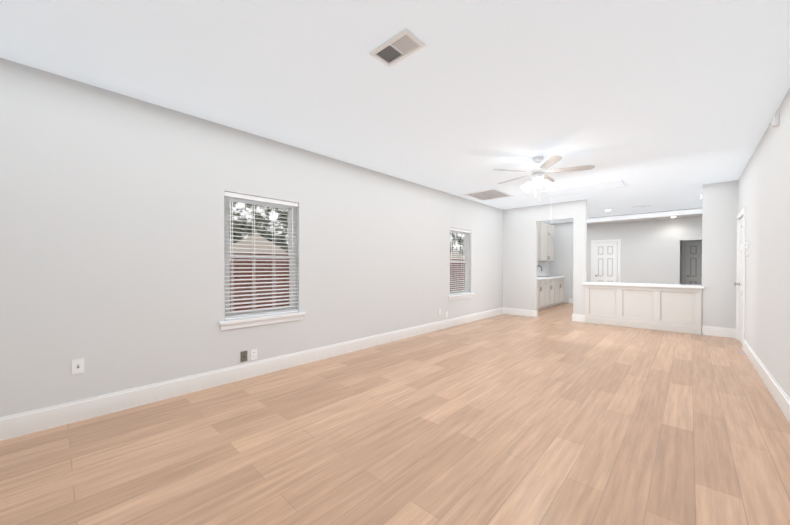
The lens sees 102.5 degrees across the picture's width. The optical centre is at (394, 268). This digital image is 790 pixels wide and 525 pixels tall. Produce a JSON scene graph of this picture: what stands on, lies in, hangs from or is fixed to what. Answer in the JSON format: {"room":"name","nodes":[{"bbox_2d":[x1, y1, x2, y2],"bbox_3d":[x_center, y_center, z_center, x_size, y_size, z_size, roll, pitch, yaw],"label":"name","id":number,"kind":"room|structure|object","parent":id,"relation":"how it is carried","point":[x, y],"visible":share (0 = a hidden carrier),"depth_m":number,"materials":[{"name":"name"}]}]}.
{"room":"empty living room","nodes":[
{"label":"empty living room","id":0,"kind":"room"},
{"bbox_2d":[0,58,548,416],"bbox_3d":[1.428,-0.179,6.957,0.150,2.740,14.640,0,1,43],"label":"wall","id":1,"kind":"structure","parent":0,"point":[112,264],"depth_m":2.98,"materials":[{"name":"white paint"}]},
{"bbox_2d":[72,358,83,374],"bbox_3d":[-2.555,0.787,2.557,0.016,0.116,0.072,0,1,43],"label":"wall outlet","id":2,"kind":"object","parent":1,"relation":"attached to","point":[77,366],"visible":1,"depth_m":2.56,"materials":[{"name":"white plastic"}]},
{"bbox_2d":[241,351,246,361],"bbox_3d":[-1.670,0.970,3.511,0.015,0.116,0.072,0,1,43],"label":"outlet","id":3,"kind":"object","parent":1,"relation":"attached to","point":[243,356],"visible":1,"depth_m":3.51,"materials":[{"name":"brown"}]},
{"bbox_2d":[0,307,502,440],"bbox_3d":[-0.281,1.125,5.007,0.016,0.165,9.200,0,1,43],"label":"baseboard","id":4,"kind":"structure","parent":1,"relation":"attached to","point":[24,423],"depth_m":3.09,"materials":[{"name":"white wood"}]},
{"bbox_2d":[251,349,256,359],"bbox_3d":[-1.597,0.969,3.594,0.008,0.116,0.072,0,1,43],"label":"electrical outlet","id":5,"kind":"object","parent":1,"relation":"attached to","point":[253,354],"visible":1,"depth_m":3.59,"materials":[{"name":"white plastic"}]},
{"bbox_2d":[219,197,305,329],"bbox_3d":[-1.542,-0.095,3.718,0.190,1.475,1.000,0,1,43],"label":"window","id":6,"kind":"structure","parent":1,"relation":"in","point":[252,321],"depth_m":3.69,"materials":[{"name":"white plastic"}]},
{"bbox_2d":[224,191,297,319],"bbox_3d":[-1.535,-0.143,3.711,0.062,1.373,0.868,0,1,43],"label":"window blind","id":7,"kind":"object","parent":6,"relation":"attached to","point":[257,199],"visible":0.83,"depth_m":3.67,"materials":[{"name":"white plastic"}]},
{"bbox_2d":[448,231,474,300],"bbox_3d":[1.396,-0.105,6.878,0.190,1.505,1.000,0,1,43],"label":"window","id":8,"kind":"structure","parent":1,"relation":"in","point":[461,296],"depth_m":7.10,"materials":[{"name":"white plastic"}]},
{"bbox_2d":[450,228,470,294],"bbox_3d":[1.403,-0.153,6.871,0.062,1.403,0.868,0,1,43],"label":"window blind","id":9,"kind":"object","parent":8,"relation":"attached to","point":[461,266],"visible":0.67,"depth_m":6.92,"materials":[{"name":"white plastic"}]},
{"bbox_2d":[537,273,544,276],"bbox_3d":[4.178,0.191,9.790,0.020,0.105,2.720,0,1,43],"label":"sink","id":10,"kind":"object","parent":1,"relation":"attached to","point":[538,274],"depth_m":10.36,"materials":[{"name":"white ceramic"}]},
{"bbox_2d":[537,222,548,260],"bbox_3d":[4.541,-0.843,9.953,0.318,1.180,0.735,0,1,43],"label":"upper cabinet","id":11,"kind":"object","parent":1,"relation":"attached to","point":[546,243],"depth_m":9.75,"materials":[{"name":"grey wood"}]},
{"bbox_2d":[549,224,554,260],"bbox_3d":[4.960,-0.847,10.403,0.318,1.180,0.735,0,1,43],"label":"upper cabinet","id":12,"kind":"object","parent":1,"relation":"attached to","point":[551,228],"depth_m":10.34,"materials":[{"name":"grey wood"}]},
{"bbox_2d":[0,303,789,524],"bbox_3d":[3.017,1.253,5.491,4.490,0.100,14.640,0,1,43],"label":"floor","id":13,"kind":"structure","parent":0,"point":[555,415],"depth_m":2.23,"materials":[{"name":"brown wood"}]},
{"bbox_2d":[537,281,548,310],"bbox_3d":[3.801,0.733,8.964,0.598,0.885,0.961,0,1,43],"label":"base cabinet","id":14,"kind":"object","parent":13,"relation":"on","point":[542,286],"depth_m":8.90,"materials":[{"name":"grey wood"}]},
{"bbox_2d":[537,277,548,280],"bbox_3d":[4.400,0.265,9.584,0.625,0.040,2.720,0,1,43],"label":"countertop","id":15,"kind":"structure","parent":14,"relation":"on","point":[538,278],"depth_m":8.99,"materials":[{"name":"white stone"}]},
{"bbox_2d":[545,277,556,308],"bbox_3d":[4.393,0.727,9.601,0.598,0.885,1.022,0,1,43],"label":"base cabinet","id":16,"kind":"object","parent":13,"relation":"on","point":[550,291],"depth_m":9.55,"materials":[{"name":"grey wood"}]},
{"bbox_2d":[557,277,563,304],"bbox_3d":[4.985,0.722,10.238,0.598,0.885,0.961,0,1,43],"label":"base cabinet","id":17,"kind":"object","parent":13,"relation":"on","point":[560,280],"depth_m":10.14,"materials":[{"name":"grey wood"}]},
{"bbox_2d":[583,282,703,334],"bbox_3d":[5.065,0.752,6.587,1.926,0.885,0.600,0,1,43],"label":"kitchen island","id":18,"kind":"object","parent":13,"relation":"on","point":[671,307],"depth_m":6.34,"materials":[{"name":"white paint"}]},
{"bbox_2d":[0,0,789,223],"bbox_3d":[3.017,-1.597,5.468,4.490,0.120,14.640,0,1,43],"label":"ceiling","id":19,"kind":"structure","parent":0,"point":[662,105],"depth_m":2.50,"materials":[{"name":"white paint"}]},
{"bbox_2d":[369,28,425,66],"bbox_3d":[0.013,-1.503,2.171,0.340,0.012,0.200,0,1,43],"label":"ceiling vent","id":20,"kind":"object","parent":19,"relation":"in","point":[399,46],"visible":1,"depth_m":2.16,"materials":[{"name":"white metal"}]},
{"bbox_2d":[463,189,512,200],"bbox_3d":[1.953,-1.540,6.622,0.700,0.012,0.840,0,1,43],"label":"ceiling vent","id":21,"kind":"object","parent":19,"relation":"in","point":[490,194],"visible":1,"depth_m":6.58,"materials":[{"name":"white metal"}]},
{"bbox_2d":[493,155,594,201],"bbox_3d":[1.995,-1.216,4.403,1.286,0.623,1.245,0,1,43],"label":"ceiling fan","id":22,"kind":"object","parent":19,"relation":"hanging from","point":[538,170],"visible":1,"depth_m":4.27,"materials":[{"name":"white"}]},
{"bbox_2d":[538,179,629,197],"bbox_3d":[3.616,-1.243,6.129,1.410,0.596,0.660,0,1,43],"label":"attic hatch","id":23,"kind":"object","parent":19,"relation":"attached to","point":[614,184],"visible":1,"depth_m":6.05,"materials":[{"name":"white paint"}]},
{"bbox_2d":[587,208,701,224],"bbox_3d":[7.130,-1.491,9.114,3.190,0.150,0.660,0,1,43],"label":"soffit beam","id":24,"kind":"structure","parent":19,"relation":"attached to","point":[680,213],"depth_m":8.90,"materials":[{"name":"white paint"}]},
{"bbox_2d":[503,180,737,333],"bbox_3d":[4.431,-0.179,6.978,4.220,2.740,0.120,0,1,43],"label":"wall","id":25,"kind":"structure","parent":0,"point":[719,225],"depth_m":7.10,"materials":[{"name":"white paint"}]},
{"bbox_2d":[503,307,534,316],"bbox_3d":[3.147,1.100,8.089,0.840,0.165,0.016,0,1,43],"label":"baseboard","id":26,"kind":"structure","parent":25,"relation":"attached to","point":[520,312],"depth_m":8.06,"materials":[{"name":"white wood"}]},
{"bbox_2d":[573,314,584,321],"bbox_3d":[4.150,1.107,7.157,0.238,0.165,0.016,0,1,43],"label":"baseboard","id":27,"kind":"structure","parent":25,"relation":"attached to","point":[578,317],"depth_m":7.15,"materials":[{"name":"white wood"}]},
{"bbox_2d":[702,326,735,337],"bbox_3d":[5.770,1.120,5.651,0.438,0.165,0.016,0,1,43],"label":"baseboard","id":28,"kind":"structure","parent":25,"relation":"attached to","point":[719,331],"depth_m":5.64,"materials":[{"name":"white wood"}]},
{"bbox_2d":[549,216,701,302],"bbox_3d":[7.019,-0.202,9.760,4.220,2.740,0.120,0,1,43],"label":"wall","id":29,"kind":"structure","parent":0,"point":[650,251],"depth_m":9.45,"materials":[{"name":"white paint"}]},
{"bbox_2d":[591,239,620,282],"bbox_3d":[6.616,0.123,9.983,0.786,2.087,0.102,0,1,43],"label":"pantry door","id":30,"kind":"structure","parent":29,"relation":"in","point":[603,262],"depth_m":9.99,"materials":[{"name":"white wood"}]},
{"bbox_2d":[680,241,680,283],"bbox_3d":[8.403,-0.199,9.429,0.120,2.740,1.280,0,1,43],"label":"wall","id":31,"kind":"structure","parent":0,"point":[680,262],"depth_m":9.53,"materials":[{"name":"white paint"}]},
{"bbox_2d":[681,241,695,283],"bbox_3d":[9.221,-0.200,9.625,0.810,2.740,0.120,0,1,43],"label":"wall","id":32,"kind":"structure","parent":0,"point":[681,258],"depth_m":9.85,"materials":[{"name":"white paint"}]},
{"bbox_2d":[682,240,701,285],"bbox_3d":[9.147,0.134,9.541,0.756,2.072,0.102,0,1,43],"label":"hall door","id":33,"kind":"structure","parent":32,"relation":"in","point":[691,263],"depth_m":9.66,"materials":[{"name":"grey wood"}]},
{"bbox_2d":[738,88,789,398],"bbox_3d":[4.618,-0.154,3.991,0.120,2.740,14.640,0,1,43],"label":"wall","id":34,"kind":"structure","parent":0,"point":[764,189],"depth_m":3.26,"materials":[{"name":"white paint"}]},
{"bbox_2d":[734,208,745,349],"bbox_3d":[5.526,0.148,5.047,0.134,2.117,0.976,0,1,43],"label":"door","id":35,"kind":"structure","parent":34,"relation":"in","point":[739,284],"depth_m":5.18,"materials":[{"name":"white wood"}]},
{"bbox_2d":[743,339,789,422],"bbox_3d":[2.423,1.151,1.742,0.016,0.165,8.100,0,1,43],"label":"baseboard","id":36,"kind":"structure","parent":34,"relation":"attached to","point":[778,394],"depth_m":3.15,"materials":[{"name":"white wood"}]},
{"bbox_2d":[770,114,778,127],"bbox_3d":[3.581,-1.396,2.993,0.049,0.100,0.070,0,1,43],"label":"detector","id":37,"kind":"object","parent":34,"relation":"attached to","point":[774,123],"visible":1,"depth_m":2.97,"materials":[{"name":"white plastic"}]},
{"label":"outside","id":38,"kind":"structure","parent":0,"visible":0},
{"bbox_2d":[229,201,464,310],"bbox_3d":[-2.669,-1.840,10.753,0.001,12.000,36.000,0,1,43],"label":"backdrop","id":39,"kind":"structure","parent":38,"point":[453,270],"depth_m":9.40,"materials":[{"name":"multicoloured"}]}
]}

